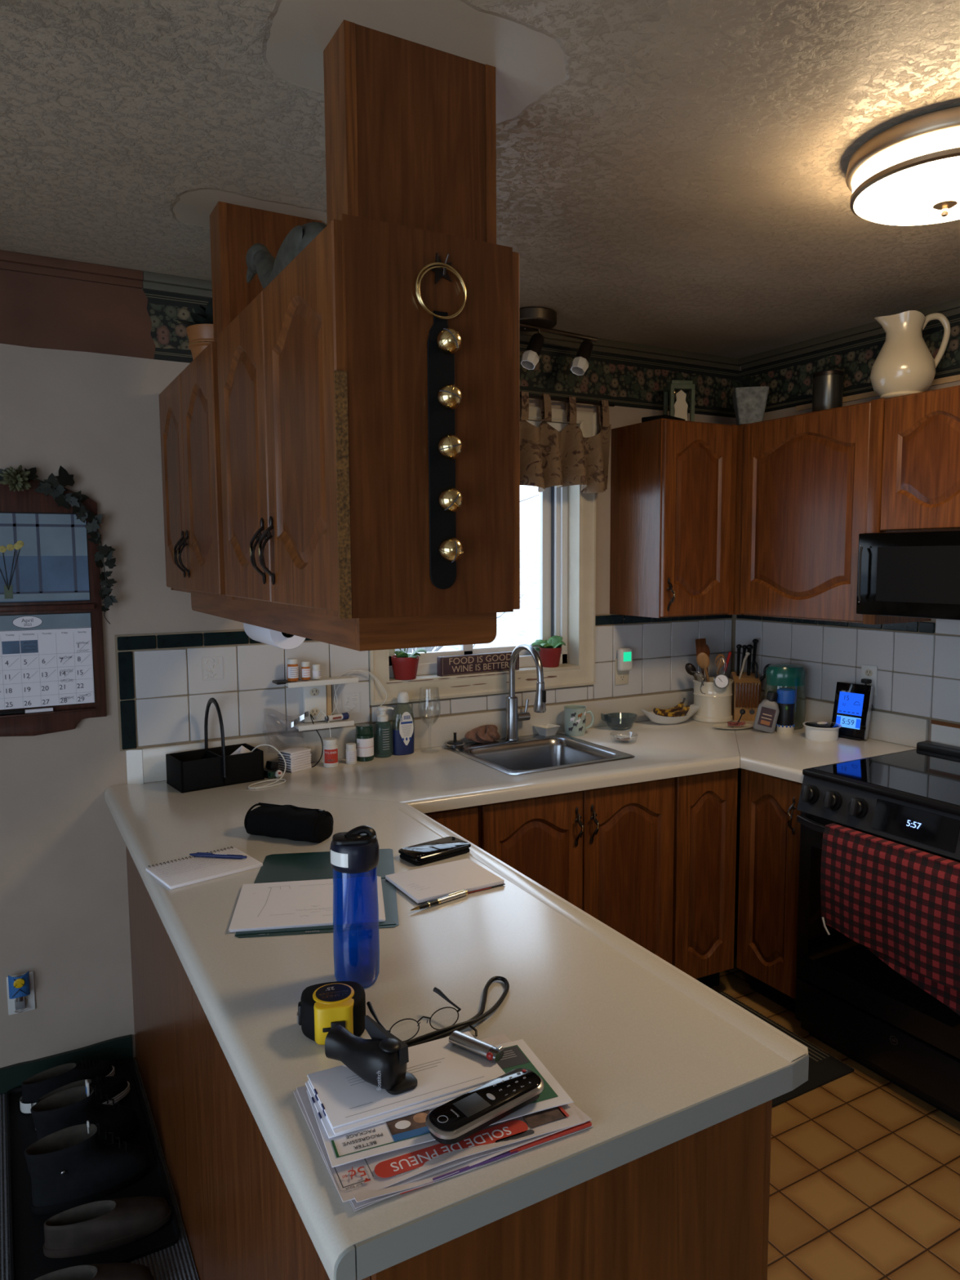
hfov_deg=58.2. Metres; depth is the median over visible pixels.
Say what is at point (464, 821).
base cabinet
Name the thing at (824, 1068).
rug
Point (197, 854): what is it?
ballpoint pen
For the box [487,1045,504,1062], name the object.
hood
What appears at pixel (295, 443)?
upper cabinet
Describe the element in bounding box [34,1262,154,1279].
moccasin
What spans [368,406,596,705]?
window
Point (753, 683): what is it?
steak knife
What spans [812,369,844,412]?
canister
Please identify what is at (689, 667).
ladle
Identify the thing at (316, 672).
pill bottle
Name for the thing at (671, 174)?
ceiling
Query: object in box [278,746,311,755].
sachet
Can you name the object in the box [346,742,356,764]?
pill bottle
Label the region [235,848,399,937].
folder
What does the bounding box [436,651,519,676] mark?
sign
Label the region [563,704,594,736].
mug
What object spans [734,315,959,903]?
wall
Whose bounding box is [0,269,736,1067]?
wall
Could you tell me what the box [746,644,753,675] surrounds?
kitchen knife
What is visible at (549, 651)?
potted plant
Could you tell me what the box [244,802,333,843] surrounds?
pouch
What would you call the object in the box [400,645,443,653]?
bare tree
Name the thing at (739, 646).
kitchen knife
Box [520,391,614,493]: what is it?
valance
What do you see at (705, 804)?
base cabinet
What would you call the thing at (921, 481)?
upper cabinet
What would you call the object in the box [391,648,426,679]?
potted plant
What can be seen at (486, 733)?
cleaning cloth
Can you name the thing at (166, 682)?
tile backsplash
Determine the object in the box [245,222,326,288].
figurine
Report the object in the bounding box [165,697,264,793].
caddy
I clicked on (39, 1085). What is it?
sneaker
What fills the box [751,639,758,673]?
kitchen knife
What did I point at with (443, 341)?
strap
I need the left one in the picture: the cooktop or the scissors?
the scissors
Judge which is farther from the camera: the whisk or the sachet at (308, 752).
the whisk
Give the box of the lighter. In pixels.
[448,1031,504,1062]
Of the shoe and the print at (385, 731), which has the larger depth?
the print at (385, 731)
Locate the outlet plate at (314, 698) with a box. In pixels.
[302,684,326,722]
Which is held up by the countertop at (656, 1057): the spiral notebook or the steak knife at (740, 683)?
the spiral notebook
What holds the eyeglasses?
on the countertop at (656, 1057)
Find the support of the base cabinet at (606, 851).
on the floor
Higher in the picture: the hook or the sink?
the hook
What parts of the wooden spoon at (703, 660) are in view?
handle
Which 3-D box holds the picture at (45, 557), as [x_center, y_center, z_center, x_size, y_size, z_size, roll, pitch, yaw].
[-1.345,-0.243,2.547,0.342,0.259,0.004,-3,6,-29]
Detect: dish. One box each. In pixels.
[533,723,560,736]
[640,704,699,724]
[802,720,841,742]
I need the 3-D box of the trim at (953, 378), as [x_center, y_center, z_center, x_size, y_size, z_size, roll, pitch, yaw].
[2.861,-0.723,0.902,0.008,0.020,6.260,-3,6,-29]
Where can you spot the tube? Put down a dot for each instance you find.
(343, 716)
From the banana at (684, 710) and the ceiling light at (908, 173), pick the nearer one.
the ceiling light at (908, 173)
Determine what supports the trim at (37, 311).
attached to the wall at (64, 904)
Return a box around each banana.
[653,697,685,713]
[654,701,691,716]
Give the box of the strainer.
[444,732,465,748]
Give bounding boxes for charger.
[263,760,282,778]
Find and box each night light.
[8,970,30,1013]
[617,647,632,671]
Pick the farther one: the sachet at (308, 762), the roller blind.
the roller blind
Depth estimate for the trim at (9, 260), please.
2.54 m
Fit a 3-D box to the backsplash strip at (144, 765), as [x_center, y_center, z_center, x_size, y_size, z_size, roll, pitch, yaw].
[0.020,0.338,3.380,2.617,0.112,0.021,-3,6,-29]
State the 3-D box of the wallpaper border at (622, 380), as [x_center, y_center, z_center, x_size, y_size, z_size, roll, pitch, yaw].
[0.062,-1.044,3.289,2.530,0.208,0.002,-3,6,-29]
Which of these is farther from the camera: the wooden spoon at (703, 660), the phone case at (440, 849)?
the wooden spoon at (703, 660)
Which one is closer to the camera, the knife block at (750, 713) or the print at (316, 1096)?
the print at (316, 1096)
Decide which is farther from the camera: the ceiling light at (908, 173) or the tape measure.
the ceiling light at (908, 173)
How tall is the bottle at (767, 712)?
0.169 m
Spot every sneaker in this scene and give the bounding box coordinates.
[19,1060,115,1113]
[36,1075,130,1104]
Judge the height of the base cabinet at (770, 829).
0.872 m
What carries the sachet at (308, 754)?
on the sachet at (308, 757)
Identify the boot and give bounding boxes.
[24,1120,151,1214]
[30,1079,140,1142]
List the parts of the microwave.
handle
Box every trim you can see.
[0,249,143,288]
[0,269,155,359]
[142,271,741,371]
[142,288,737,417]
[737,298,959,369]
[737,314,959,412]
[795,374,959,411]
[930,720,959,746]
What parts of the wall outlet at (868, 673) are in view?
plate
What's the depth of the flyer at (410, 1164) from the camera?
1.02 m
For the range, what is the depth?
2.68 m
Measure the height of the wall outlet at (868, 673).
0.176 m
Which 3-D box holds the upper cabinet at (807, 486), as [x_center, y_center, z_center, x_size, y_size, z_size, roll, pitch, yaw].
[1.265,-0.481,3.443,0.319,0.767,0.962,-3,6,-29]
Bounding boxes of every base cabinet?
[125,844,772,1279]
[423,805,478,846]
[477,777,674,964]
[671,768,737,987]
[736,768,802,1013]
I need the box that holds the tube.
[324,712,349,721]
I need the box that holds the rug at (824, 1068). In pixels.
[712,986,854,1107]
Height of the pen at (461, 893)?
0.013 m
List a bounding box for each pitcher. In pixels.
[764,663,805,718]
[869,310,951,399]
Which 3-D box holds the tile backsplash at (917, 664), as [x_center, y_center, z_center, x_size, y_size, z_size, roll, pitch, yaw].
[1.804,0.110,2.881,0.009,0.415,2.600,-3,6,-29]
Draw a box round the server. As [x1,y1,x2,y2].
[690,671,704,685]
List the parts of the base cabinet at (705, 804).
frame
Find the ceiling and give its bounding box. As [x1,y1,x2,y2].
[0,0,959,359]
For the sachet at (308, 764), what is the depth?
2.91 m
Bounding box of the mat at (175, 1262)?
[0,1058,199,1279]
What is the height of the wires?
0.303 m
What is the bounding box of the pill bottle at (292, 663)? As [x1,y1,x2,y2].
[287,657,298,681]
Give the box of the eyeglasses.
[366,986,461,1041]
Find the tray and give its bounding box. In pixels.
[6,1057,179,1279]
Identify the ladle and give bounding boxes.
[684,662,696,679]
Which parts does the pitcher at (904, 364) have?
handle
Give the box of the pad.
[385,858,505,904]
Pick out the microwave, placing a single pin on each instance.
(904, 574)
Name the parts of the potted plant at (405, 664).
pot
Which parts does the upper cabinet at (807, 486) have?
door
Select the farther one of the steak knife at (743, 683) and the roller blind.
the steak knife at (743, 683)
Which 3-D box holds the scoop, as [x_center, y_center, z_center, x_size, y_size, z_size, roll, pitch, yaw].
[1.092,0.321,3.621,0.024,0.052,0.100,3,6,31]
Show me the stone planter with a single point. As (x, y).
(749, 400)
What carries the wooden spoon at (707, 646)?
in the utensil crock
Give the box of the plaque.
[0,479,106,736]
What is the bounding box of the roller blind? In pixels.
[526,420,568,432]
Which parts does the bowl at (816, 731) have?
lid, lid knob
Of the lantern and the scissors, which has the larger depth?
the scissors
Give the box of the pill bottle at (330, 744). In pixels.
[323,737,337,768]
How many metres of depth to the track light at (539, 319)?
3.12 m
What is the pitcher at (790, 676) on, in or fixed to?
on the countertop at (784, 756)
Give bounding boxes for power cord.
[310,714,323,767]
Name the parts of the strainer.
knob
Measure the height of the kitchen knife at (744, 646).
0.154 m
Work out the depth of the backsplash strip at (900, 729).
3.32 m
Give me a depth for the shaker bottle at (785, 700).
3.47 m
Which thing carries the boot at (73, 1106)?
on the tray
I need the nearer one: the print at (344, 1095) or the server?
the print at (344, 1095)
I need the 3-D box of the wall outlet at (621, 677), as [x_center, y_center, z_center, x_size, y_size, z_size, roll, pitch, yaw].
[0.607,0.134,3.690,0.070,0.115,0.007,-3,6,-29]
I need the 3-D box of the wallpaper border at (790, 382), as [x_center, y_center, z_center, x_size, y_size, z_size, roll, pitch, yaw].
[2.780,-0.849,1.040,0.002,0.206,6.598,-3,6,-29]
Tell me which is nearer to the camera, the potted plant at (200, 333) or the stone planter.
the potted plant at (200, 333)
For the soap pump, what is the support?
on the countertop at (434, 779)
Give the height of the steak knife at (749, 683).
0.108 m
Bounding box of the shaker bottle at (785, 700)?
[776,688,795,733]
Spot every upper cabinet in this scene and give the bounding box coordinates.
[159,19,519,651]
[609,417,737,617]
[733,398,931,624]
[880,385,959,532]
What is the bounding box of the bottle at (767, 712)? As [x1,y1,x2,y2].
[753,690,779,733]
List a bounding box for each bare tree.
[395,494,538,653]
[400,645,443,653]
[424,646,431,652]
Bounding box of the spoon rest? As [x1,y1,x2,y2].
[711,723,753,729]
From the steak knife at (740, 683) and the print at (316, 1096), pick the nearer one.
the print at (316, 1096)
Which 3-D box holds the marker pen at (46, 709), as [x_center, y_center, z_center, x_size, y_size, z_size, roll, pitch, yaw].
[-1.377,0.215,2.563,0.195,0.012,0.012,-3,6,-29]
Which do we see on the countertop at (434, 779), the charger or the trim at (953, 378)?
the charger
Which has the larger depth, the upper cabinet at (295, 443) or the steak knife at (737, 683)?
the steak knife at (737, 683)
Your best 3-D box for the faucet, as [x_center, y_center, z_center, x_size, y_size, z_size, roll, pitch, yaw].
[0.196,0.203,3.293,0.105,0.388,0.254,-3,6,-29]
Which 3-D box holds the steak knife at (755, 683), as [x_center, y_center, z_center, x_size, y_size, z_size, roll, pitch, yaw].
[1.193,0.239,3.736,0.010,0.108,0.014,0,5,9]
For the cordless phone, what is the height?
0.024 m
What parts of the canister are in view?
lid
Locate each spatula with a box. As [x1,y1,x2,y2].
[695,638,706,681]
[722,651,731,674]
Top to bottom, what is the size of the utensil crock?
0.178 m
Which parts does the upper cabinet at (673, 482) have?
panel, handle, door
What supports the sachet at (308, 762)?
on the sachet at (308, 764)
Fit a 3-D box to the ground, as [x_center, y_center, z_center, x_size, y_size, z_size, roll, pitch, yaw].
[-5.486,-0.535,15.871,28.000,3.499,26.000,-3,6,-29]
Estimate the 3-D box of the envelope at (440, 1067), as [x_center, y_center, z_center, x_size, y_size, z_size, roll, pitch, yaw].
[-0.097,0.579,1.147,0.238,0.003,0.120,-3,6,-26]
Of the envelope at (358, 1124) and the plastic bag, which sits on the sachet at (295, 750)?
the plastic bag
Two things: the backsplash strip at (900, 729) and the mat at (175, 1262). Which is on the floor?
the mat at (175, 1262)
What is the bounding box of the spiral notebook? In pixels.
[146,846,262,889]
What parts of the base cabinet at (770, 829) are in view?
handle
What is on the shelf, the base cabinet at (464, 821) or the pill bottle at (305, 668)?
the pill bottle at (305, 668)
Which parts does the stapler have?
lever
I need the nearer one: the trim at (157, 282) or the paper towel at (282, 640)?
the paper towel at (282, 640)
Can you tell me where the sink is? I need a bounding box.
[444,733,635,775]
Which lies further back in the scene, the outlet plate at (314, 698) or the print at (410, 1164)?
the outlet plate at (314, 698)
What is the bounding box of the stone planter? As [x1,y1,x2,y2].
[732,374,769,425]
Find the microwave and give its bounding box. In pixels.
[856,529,959,620]
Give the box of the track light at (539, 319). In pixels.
[519,306,597,375]
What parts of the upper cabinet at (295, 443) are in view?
door, handle, handle, door, door, handle, frame, support post, handle, light rail, door, support post, light rail, panel, door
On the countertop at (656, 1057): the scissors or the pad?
the pad
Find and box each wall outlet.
[6,971,35,1015]
[614,657,628,684]
[860,664,877,711]
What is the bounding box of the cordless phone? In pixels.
[425,1067,543,1144]
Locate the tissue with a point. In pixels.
(242, 749)
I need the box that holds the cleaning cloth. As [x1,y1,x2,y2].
[464,724,500,742]
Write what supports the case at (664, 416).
on the upper cabinet at (673, 482)
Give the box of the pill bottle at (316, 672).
[311,663,320,679]
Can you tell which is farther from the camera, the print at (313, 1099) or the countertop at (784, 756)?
the countertop at (784, 756)
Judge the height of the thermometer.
0.133 m
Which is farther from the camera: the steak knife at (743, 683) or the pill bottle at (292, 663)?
the steak knife at (743, 683)
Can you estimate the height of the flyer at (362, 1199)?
0.012 m
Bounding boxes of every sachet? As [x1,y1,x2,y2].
[277,751,310,758]
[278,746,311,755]
[278,755,311,763]
[278,758,311,765]
[278,760,311,768]
[278,763,311,770]
[279,753,311,760]
[279,765,311,773]
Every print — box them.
[311,1097,321,1119]
[314,1057,484,1117]
[315,1094,325,1116]
[333,1106,568,1189]
[382,728,389,750]
[400,1120,591,1194]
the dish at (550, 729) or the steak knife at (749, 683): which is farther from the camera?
the steak knife at (749, 683)
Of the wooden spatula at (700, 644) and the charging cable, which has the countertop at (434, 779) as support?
the charging cable
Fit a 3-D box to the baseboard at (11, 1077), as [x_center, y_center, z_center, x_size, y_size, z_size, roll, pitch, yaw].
[-2.157,1.389,2.252,2.340,0.086,0.014,-3,6,-29]
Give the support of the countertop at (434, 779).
on the base cabinet at (695, 1206)
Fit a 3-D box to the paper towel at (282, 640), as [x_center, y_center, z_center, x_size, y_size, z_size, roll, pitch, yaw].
[-0.586,-0.061,2.459,0.107,0.154,0.315,-3,6,-29]
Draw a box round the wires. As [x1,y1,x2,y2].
[315,670,386,761]
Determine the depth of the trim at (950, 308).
3.44 m
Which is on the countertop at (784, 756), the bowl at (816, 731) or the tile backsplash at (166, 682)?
the bowl at (816, 731)
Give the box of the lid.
[329,825,378,873]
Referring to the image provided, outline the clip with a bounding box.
[700,675,707,693]
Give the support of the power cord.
hanging from the shelf
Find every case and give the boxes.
[398,836,471,866]
[641,414,684,422]
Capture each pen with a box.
[0,707,53,715]
[189,852,247,858]
[410,889,467,911]
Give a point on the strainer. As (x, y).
(455, 744)
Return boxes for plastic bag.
[291,711,308,727]
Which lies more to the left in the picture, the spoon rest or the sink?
the sink
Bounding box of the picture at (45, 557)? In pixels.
[0,513,89,602]
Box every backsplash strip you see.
[125,689,693,783]
[760,690,928,747]
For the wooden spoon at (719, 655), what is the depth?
3.81 m
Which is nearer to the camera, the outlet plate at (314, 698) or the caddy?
the caddy
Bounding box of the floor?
[133,902,959,1279]
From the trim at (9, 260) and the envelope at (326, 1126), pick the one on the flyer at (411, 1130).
the envelope at (326, 1126)
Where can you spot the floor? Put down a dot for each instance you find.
(864, 1171)
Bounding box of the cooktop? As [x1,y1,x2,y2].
[802,740,959,816]
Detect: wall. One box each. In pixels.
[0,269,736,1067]
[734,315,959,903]
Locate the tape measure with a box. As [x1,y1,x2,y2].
[297,981,365,1044]
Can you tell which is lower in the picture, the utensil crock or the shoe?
the shoe
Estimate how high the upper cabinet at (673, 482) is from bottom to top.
0.767 m
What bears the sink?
in the countertop at (434, 779)
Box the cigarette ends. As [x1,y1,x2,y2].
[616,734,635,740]
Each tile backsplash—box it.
[114,613,732,751]
[731,614,959,724]
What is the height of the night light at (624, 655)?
0.098 m
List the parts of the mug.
handle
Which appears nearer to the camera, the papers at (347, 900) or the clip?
the papers at (347, 900)
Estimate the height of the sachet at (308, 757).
0.008 m
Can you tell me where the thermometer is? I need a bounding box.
[713,673,728,688]
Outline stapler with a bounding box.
[324,1015,417,1094]
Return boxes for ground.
[412,549,538,653]
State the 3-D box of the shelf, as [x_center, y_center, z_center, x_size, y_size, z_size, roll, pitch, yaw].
[-0.566,0.219,2.986,0.280,0.170,0.088,-3,6,-29]
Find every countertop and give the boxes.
[104,782,808,1279]
[147,715,739,813]
[732,719,916,783]
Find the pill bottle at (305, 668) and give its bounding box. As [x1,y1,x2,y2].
[301,661,310,679]
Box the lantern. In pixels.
[662,380,695,421]
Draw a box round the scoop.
[736,709,745,724]
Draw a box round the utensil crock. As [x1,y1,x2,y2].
[692,676,733,723]
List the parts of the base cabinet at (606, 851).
frame, door, handle, handle, door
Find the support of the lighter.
on the envelope at (440, 1067)
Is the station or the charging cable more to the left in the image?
the charging cable
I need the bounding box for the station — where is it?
[831,681,874,740]
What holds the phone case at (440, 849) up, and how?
on the countertop at (656, 1057)
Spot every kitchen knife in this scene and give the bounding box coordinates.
[736,644,742,675]
[738,652,750,679]
[740,644,746,674]
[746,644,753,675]
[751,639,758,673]
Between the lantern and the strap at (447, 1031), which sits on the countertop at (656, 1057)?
the strap at (447, 1031)
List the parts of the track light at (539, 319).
lamp shade, lamp shade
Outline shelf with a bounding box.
[271,675,358,731]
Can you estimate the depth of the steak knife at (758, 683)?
3.73 m
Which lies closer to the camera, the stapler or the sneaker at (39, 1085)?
the stapler
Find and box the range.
[795,740,959,1121]
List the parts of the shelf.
shelf, shelf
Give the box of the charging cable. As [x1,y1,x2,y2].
[248,744,286,789]
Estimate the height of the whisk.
0.271 m
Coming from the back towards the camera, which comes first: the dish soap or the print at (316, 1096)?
the dish soap
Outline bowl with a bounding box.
[739,709,745,714]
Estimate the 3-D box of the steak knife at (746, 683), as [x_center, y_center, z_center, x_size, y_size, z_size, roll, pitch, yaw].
[1.154,0.239,3.742,0.010,0.108,0.014,0,5,9]
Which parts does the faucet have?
lever, spout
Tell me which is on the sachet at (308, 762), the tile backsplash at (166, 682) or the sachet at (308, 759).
the sachet at (308, 759)
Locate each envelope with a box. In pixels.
[305,1081,460,1138]
[306,1031,505,1128]
[307,1080,484,1134]
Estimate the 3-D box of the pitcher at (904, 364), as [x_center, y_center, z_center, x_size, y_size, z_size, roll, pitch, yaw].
[1.451,-0.964,2.934,0.227,0.286,0.204,4,7,41]
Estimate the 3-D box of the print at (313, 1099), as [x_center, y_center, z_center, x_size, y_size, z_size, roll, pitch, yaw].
[-0.206,0.591,1.090,0.002,0.003,0.046,-3,6,-25]
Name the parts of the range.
knob, handle, knob, knob, drawer, oven door, control panel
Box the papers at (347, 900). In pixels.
[228,875,385,932]
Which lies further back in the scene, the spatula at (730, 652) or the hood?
the spatula at (730, 652)
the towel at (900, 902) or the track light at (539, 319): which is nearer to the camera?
the towel at (900, 902)
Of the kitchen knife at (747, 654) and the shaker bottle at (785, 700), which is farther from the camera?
the kitchen knife at (747, 654)
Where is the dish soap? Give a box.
[392,691,414,755]
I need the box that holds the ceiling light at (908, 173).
[845,105,959,225]
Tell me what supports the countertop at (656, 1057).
on the base cabinet at (695, 1206)
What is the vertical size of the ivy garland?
0.478 m
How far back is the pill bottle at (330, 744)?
2.95 m
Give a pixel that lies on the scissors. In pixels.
(763, 677)
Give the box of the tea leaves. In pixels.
[727,721,746,726]
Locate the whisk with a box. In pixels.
[714,656,726,675]
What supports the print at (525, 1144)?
on the flyer at (362, 1199)
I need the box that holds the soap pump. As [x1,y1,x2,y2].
[374,706,393,758]
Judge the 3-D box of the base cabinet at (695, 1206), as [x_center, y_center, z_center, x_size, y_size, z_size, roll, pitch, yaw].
[-0.322,1.001,2.056,0.690,0.872,2.090,-3,6,-29]
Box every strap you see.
[404,976,509,1047]
[415,262,466,589]
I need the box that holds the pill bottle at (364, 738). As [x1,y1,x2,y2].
[355,723,373,761]
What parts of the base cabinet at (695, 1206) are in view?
panel, panel, panel, frame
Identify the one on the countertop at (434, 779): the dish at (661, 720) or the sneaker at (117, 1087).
the dish at (661, 720)
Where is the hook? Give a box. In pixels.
[428,253,452,284]
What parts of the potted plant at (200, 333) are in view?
pot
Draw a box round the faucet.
[505,643,546,740]
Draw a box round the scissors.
[750,660,770,681]
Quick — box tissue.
[231,745,250,755]
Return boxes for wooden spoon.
[696,652,710,681]
[705,644,710,681]
[715,653,725,674]
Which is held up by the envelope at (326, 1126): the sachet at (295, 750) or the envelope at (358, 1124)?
the envelope at (358, 1124)
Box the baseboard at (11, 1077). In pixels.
[0,1034,133,1094]
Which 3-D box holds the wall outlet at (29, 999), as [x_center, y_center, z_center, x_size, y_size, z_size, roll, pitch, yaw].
[-1.409,1.085,2.649,0.074,0.122,0.009,-3,6,-29]
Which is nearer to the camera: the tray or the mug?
the tray
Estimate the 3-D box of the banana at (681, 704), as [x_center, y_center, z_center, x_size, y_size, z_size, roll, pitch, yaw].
[0.819,0.293,3.729,0.192,0.072,0.035,-4,6,-33]
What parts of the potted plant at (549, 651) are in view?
pot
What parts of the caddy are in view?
handle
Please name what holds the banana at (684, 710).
in the dish at (661, 720)
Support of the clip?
hanging from the utensil crock
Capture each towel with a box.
[243,622,305,649]
[820,823,959,1015]
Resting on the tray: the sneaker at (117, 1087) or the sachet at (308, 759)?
the sneaker at (117, 1087)
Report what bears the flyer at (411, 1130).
on the flyer at (410, 1164)
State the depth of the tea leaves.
3.58 m
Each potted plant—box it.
[175,298,213,359]
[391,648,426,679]
[531,635,565,667]
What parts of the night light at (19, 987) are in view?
lamp shade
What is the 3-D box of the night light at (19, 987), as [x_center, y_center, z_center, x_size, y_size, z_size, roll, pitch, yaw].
[-1.400,1.074,2.625,0.056,0.126,0.042,-3,6,-29]
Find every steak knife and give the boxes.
[735,682,738,706]
[738,682,741,707]
[741,682,744,707]
[744,682,747,707]
[747,682,751,707]
[751,682,754,707]
[754,682,757,707]
[756,682,759,706]
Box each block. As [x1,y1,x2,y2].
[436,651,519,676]
[730,671,760,720]
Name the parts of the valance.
curtain rod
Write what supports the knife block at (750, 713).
on the countertop at (784, 756)
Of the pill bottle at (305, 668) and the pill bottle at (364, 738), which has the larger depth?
the pill bottle at (364, 738)
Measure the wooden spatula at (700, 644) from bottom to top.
0.341 m
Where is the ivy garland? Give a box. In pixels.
[0,465,117,624]
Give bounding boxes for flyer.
[293,1033,584,1202]
[306,1039,573,1167]
[349,1039,593,1211]

